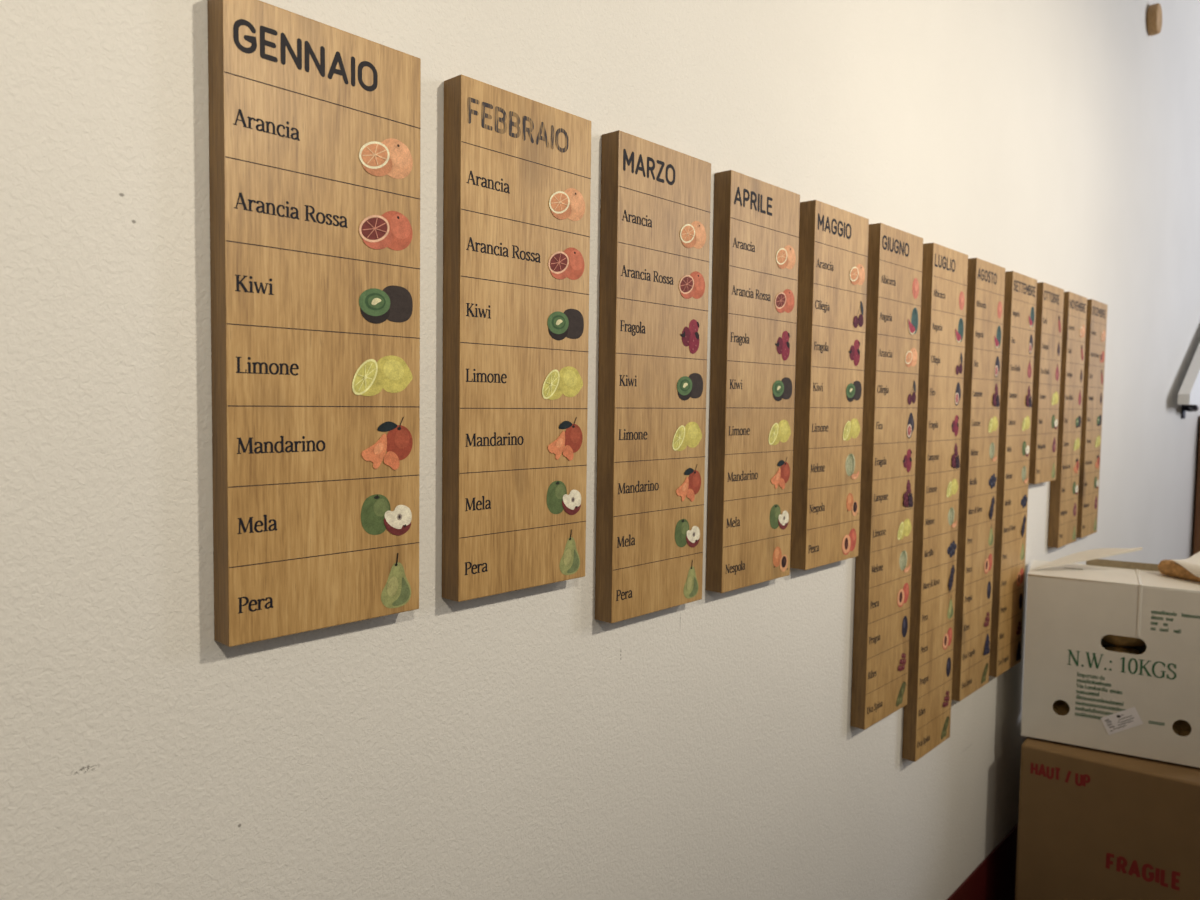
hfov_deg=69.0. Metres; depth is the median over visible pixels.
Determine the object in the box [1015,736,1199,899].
carton
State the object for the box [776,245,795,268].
picture
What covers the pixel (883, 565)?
board
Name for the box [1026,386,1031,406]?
picture
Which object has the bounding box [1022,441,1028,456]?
picture
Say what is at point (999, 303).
picture
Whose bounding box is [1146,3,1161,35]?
peg
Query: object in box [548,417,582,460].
picture
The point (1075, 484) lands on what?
picture
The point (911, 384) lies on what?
picture
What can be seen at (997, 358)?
picture
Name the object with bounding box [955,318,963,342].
picture
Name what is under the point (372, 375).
picture
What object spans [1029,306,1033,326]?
picture
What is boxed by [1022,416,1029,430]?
picture
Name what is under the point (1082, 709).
print
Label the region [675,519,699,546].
picture
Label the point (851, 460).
picture
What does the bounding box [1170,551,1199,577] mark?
paper sheet
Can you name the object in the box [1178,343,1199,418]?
rail
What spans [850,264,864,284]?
picture
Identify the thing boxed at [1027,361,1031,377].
picture
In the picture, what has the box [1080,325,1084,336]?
picture
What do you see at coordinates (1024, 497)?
picture
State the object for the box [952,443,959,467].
picture
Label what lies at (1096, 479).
picture
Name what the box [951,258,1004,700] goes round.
board
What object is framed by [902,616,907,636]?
picture
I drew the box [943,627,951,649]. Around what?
picture
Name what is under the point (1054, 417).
picture
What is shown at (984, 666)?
picture
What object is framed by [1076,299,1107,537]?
board
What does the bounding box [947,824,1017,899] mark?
baseboard
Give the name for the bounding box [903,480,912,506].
picture
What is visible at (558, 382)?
picture
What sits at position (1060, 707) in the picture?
hole
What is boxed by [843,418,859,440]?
picture
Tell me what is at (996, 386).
picture
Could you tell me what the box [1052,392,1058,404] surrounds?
picture
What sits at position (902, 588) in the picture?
picture
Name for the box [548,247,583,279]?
picture
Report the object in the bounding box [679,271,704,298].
picture
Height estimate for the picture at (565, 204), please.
0.036 m
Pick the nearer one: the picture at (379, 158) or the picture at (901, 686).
the picture at (379, 158)
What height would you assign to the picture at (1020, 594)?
0.041 m
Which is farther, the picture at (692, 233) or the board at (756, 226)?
the board at (756, 226)
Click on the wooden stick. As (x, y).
(1171, 568)
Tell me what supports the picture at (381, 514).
attached to the board at (314, 126)
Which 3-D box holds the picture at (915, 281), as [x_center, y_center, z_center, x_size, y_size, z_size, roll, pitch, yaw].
[0.579,-0.296,1.599,0.001,0.038,0.030,4,4,42]
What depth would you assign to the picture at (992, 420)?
1.94 m
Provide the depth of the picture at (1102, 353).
2.61 m
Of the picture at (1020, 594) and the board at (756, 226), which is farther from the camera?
the picture at (1020, 594)
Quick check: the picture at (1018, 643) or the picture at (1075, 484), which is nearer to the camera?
the picture at (1018, 643)
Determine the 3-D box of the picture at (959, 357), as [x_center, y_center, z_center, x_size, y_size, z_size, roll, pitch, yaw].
[0.730,-0.175,1.774,0.001,0.046,0.036,4,4,42]
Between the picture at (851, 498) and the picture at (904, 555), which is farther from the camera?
the picture at (904, 555)
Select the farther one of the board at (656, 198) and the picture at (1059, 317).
the picture at (1059, 317)
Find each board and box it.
[207,0,420,646]
[442,74,590,601]
[595,130,710,622]
[706,170,799,592]
[790,200,868,569]
[850,223,922,729]
[902,243,967,761]
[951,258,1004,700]
[989,271,1036,676]
[1029,282,1063,483]
[1047,292,1086,547]
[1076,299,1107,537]
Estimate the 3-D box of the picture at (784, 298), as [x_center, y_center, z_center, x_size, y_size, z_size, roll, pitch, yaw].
[0.268,-0.216,1.265,0.001,0.036,0.055,4,4,42]
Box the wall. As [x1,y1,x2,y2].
[0,0,1199,899]
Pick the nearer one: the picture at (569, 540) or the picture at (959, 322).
the picture at (569, 540)
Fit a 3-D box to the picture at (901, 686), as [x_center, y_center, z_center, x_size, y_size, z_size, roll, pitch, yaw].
[0.567,0.457,1.641,0.001,0.043,0.045,4,4,42]
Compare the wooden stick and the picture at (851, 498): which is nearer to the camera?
the picture at (851, 498)
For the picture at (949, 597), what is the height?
0.050 m
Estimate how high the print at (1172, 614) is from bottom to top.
0.047 m
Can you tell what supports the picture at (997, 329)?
attached to the board at (985, 280)
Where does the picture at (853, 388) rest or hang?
on the board at (833, 241)
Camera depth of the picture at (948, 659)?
1.81 m
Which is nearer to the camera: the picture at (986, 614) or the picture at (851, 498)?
the picture at (851, 498)
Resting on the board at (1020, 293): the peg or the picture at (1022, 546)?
the picture at (1022, 546)
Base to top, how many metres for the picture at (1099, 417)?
0.035 m
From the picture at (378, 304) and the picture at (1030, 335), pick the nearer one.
the picture at (378, 304)
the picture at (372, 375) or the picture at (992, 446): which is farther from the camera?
the picture at (992, 446)
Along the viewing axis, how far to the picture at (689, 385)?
1.11 m
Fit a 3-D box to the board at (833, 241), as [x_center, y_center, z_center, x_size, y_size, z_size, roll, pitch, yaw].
[0.373,-0.099,1.408,0.029,0.565,0.180,4,4,42]
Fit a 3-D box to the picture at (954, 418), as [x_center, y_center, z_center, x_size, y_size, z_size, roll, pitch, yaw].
[0.722,-0.049,1.773,0.001,0.044,0.041,4,4,42]
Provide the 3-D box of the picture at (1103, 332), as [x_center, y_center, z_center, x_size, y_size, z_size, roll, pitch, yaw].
[1.505,-0.341,2.610,0.001,0.036,0.055,4,4,42]
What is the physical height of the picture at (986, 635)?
0.050 m
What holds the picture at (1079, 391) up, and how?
on the board at (1063, 501)
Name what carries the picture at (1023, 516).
attached to the board at (1020, 293)
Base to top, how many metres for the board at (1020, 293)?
0.942 m
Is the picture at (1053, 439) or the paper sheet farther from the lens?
the picture at (1053, 439)
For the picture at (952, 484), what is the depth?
1.78 m
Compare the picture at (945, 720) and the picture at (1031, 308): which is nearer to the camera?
the picture at (945, 720)
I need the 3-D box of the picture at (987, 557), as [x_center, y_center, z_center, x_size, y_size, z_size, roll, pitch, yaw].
[0.872,0.255,1.961,0.001,0.042,0.052,4,4,42]
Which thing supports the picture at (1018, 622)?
on the board at (1020, 293)
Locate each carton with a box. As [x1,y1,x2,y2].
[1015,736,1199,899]
[1021,547,1199,767]
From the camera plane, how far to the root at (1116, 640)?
2.01 m
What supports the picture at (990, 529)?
on the board at (985, 280)
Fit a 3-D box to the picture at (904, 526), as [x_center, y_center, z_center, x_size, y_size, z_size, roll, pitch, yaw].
[0.564,0.146,1.615,0.001,0.036,0.063,4,4,42]
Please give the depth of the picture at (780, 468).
1.28 m
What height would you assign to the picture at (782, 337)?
0.044 m
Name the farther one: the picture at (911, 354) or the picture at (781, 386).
the picture at (911, 354)
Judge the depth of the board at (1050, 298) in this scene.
2.21 m
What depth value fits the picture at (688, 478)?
1.11 m
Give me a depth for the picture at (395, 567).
0.79 m
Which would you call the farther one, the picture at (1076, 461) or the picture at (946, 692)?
the picture at (1076, 461)
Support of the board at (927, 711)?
attached to the wall
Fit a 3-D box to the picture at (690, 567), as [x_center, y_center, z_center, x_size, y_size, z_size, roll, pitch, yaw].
[0.118,0.167,1.129,0.001,0.050,0.032,4,4,42]
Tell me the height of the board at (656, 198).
0.565 m
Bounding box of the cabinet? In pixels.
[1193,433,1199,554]
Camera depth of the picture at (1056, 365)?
2.28 m
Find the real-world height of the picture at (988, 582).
0.041 m
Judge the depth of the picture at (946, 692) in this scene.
1.81 m
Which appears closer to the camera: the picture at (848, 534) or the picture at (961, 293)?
the picture at (848, 534)
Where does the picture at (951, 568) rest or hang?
attached to the board at (927, 711)
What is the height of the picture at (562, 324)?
0.035 m
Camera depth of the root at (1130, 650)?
2.04 m
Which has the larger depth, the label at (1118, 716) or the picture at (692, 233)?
the label at (1118, 716)
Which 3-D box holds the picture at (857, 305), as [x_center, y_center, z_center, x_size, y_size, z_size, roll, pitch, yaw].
[0.426,-0.223,1.437,0.001,0.046,0.036,4,4,42]
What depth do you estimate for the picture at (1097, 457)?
2.63 m
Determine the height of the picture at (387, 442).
0.048 m
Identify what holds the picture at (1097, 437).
attached to the board at (1096, 316)
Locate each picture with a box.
[352,355,412,395]
[359,138,412,178]
[359,211,412,250]
[359,285,412,323]
[361,494,411,535]
[362,417,412,469]
[381,553,410,607]
[542,366,582,399]
[547,309,583,339]
[547,481,580,514]
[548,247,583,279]
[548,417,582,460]
[549,188,584,220]
[559,530,579,574]
[673,422,701,450]
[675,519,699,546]
[676,466,700,500]
[677,373,702,399]
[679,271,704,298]
[680,221,705,248]
[680,319,699,353]
[683,560,697,597]
[769,420,790,444]
[770,504,788,528]
[771,459,789,488]
[772,377,791,400]
[773,547,787,571]
[775,289,794,312]
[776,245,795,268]
[776,331,789,360]
[842,528,855,554]
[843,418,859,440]
[845,454,858,478]
[846,381,861,401]
[846,493,857,515]
[849,340,859,365]
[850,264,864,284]
[853,301,862,327]
[896,681,906,706]
[897,519,911,539]
[897,583,908,606]
[898,649,905,670]
[899,550,909,572]
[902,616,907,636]
[903,449,911,471]
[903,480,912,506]
[905,348,917,366]
[907,413,913,437]
[908,308,917,334]
[908,381,915,404]
[912,278,918,298]
[941,716,949,738]
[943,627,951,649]
[943,689,949,706]
[946,657,950,675]
[947,479,957,496]
[947,541,956,556]
[947,595,952,618]
[948,507,956,527]
[948,565,954,590]
[951,415,958,435]
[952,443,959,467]
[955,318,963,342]
[955,382,960,404]
[956,354,962,374]
[959,291,963,309]
[981,663,987,683]
[984,554,991,573]
[984,612,989,626]
[984,633,989,655]
[987,581,990,598]
[988,416,997,432]
[988,527,992,545]
[989,443,996,461]
[989,474,995,488]
[989,496,994,518]
[993,383,999,406]
[994,326,1000,347]
[995,356,999,376]
[997,301,1001,318]
[1016,641,1020,660]
[1017,568,1023,585]
[1017,621,1020,634]
[1019,593,1021,608]
[1020,544,1024,559]
[1021,494,1027,507]
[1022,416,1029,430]
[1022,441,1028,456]
[1022,466,1027,482]
[1022,515,1025,535]
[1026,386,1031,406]
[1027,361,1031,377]
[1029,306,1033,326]
[1029,334,1032,353]
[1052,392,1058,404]
[1052,415,1057,428]
[1052,438,1055,452]
[1052,463,1054,477]
[1055,364,1058,380]
[1057,343,1059,355]
[1058,316,1060,332]
[1073,482,1077,494]
[1074,438,1079,450]
[1074,459,1078,472]
[1076,416,1080,427]
[1078,390,1080,404]
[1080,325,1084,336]
[1094,477,1098,488]
[1095,435,1100,447]
[1095,455,1099,468]
[1097,415,1101,425]
[1100,351,1104,362]
[1101,330,1105,341]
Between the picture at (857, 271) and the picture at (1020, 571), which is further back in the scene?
the picture at (1020, 571)
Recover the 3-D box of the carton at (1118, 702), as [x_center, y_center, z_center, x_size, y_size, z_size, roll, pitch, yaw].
[1.241,0.460,2.077,0.401,0.456,0.223,3,4,29]
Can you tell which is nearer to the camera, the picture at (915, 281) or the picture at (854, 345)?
the picture at (854, 345)
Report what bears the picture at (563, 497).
attached to the board at (517, 168)
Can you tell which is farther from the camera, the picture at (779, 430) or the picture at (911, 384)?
the picture at (911, 384)
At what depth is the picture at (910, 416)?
1.61 m
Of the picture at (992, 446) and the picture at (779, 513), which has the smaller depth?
the picture at (779, 513)
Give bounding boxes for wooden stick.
[1158,560,1199,581]
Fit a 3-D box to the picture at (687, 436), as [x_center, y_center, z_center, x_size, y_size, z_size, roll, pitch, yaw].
[0.112,-0.018,1.108,0.001,0.036,0.063,4,4,42]
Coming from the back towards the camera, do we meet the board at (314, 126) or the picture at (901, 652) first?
the picture at (901, 652)
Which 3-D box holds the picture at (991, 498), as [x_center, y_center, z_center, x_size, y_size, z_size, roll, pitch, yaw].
[0.880,0.130,1.959,0.002,0.052,0.035,4,4,40]
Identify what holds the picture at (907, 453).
on the board at (883, 565)
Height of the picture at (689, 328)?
0.044 m
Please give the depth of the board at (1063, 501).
2.39 m
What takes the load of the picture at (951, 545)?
on the board at (927, 711)
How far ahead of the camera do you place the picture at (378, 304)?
0.77 m
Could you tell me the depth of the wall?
0.95 m
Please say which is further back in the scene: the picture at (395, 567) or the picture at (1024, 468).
the picture at (1024, 468)
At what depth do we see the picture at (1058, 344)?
2.28 m
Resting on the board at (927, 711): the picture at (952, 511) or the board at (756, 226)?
the picture at (952, 511)
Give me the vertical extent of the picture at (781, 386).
0.035 m
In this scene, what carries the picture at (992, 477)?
on the board at (985, 280)
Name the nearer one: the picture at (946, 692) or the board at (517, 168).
the board at (517, 168)
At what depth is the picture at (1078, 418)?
2.45 m
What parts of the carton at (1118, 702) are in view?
panel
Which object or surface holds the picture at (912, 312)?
on the board at (883, 565)
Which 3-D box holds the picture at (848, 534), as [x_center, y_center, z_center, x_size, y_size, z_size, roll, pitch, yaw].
[0.415,0.153,1.453,0.001,0.042,0.052,4,4,42]
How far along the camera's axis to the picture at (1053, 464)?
2.30 m
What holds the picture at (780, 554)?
attached to the board at (756, 226)
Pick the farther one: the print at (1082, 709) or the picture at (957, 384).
the print at (1082, 709)
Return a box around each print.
[1075,672,1125,719]
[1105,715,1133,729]
[1151,611,1199,632]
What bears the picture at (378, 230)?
attached to the board at (314, 126)

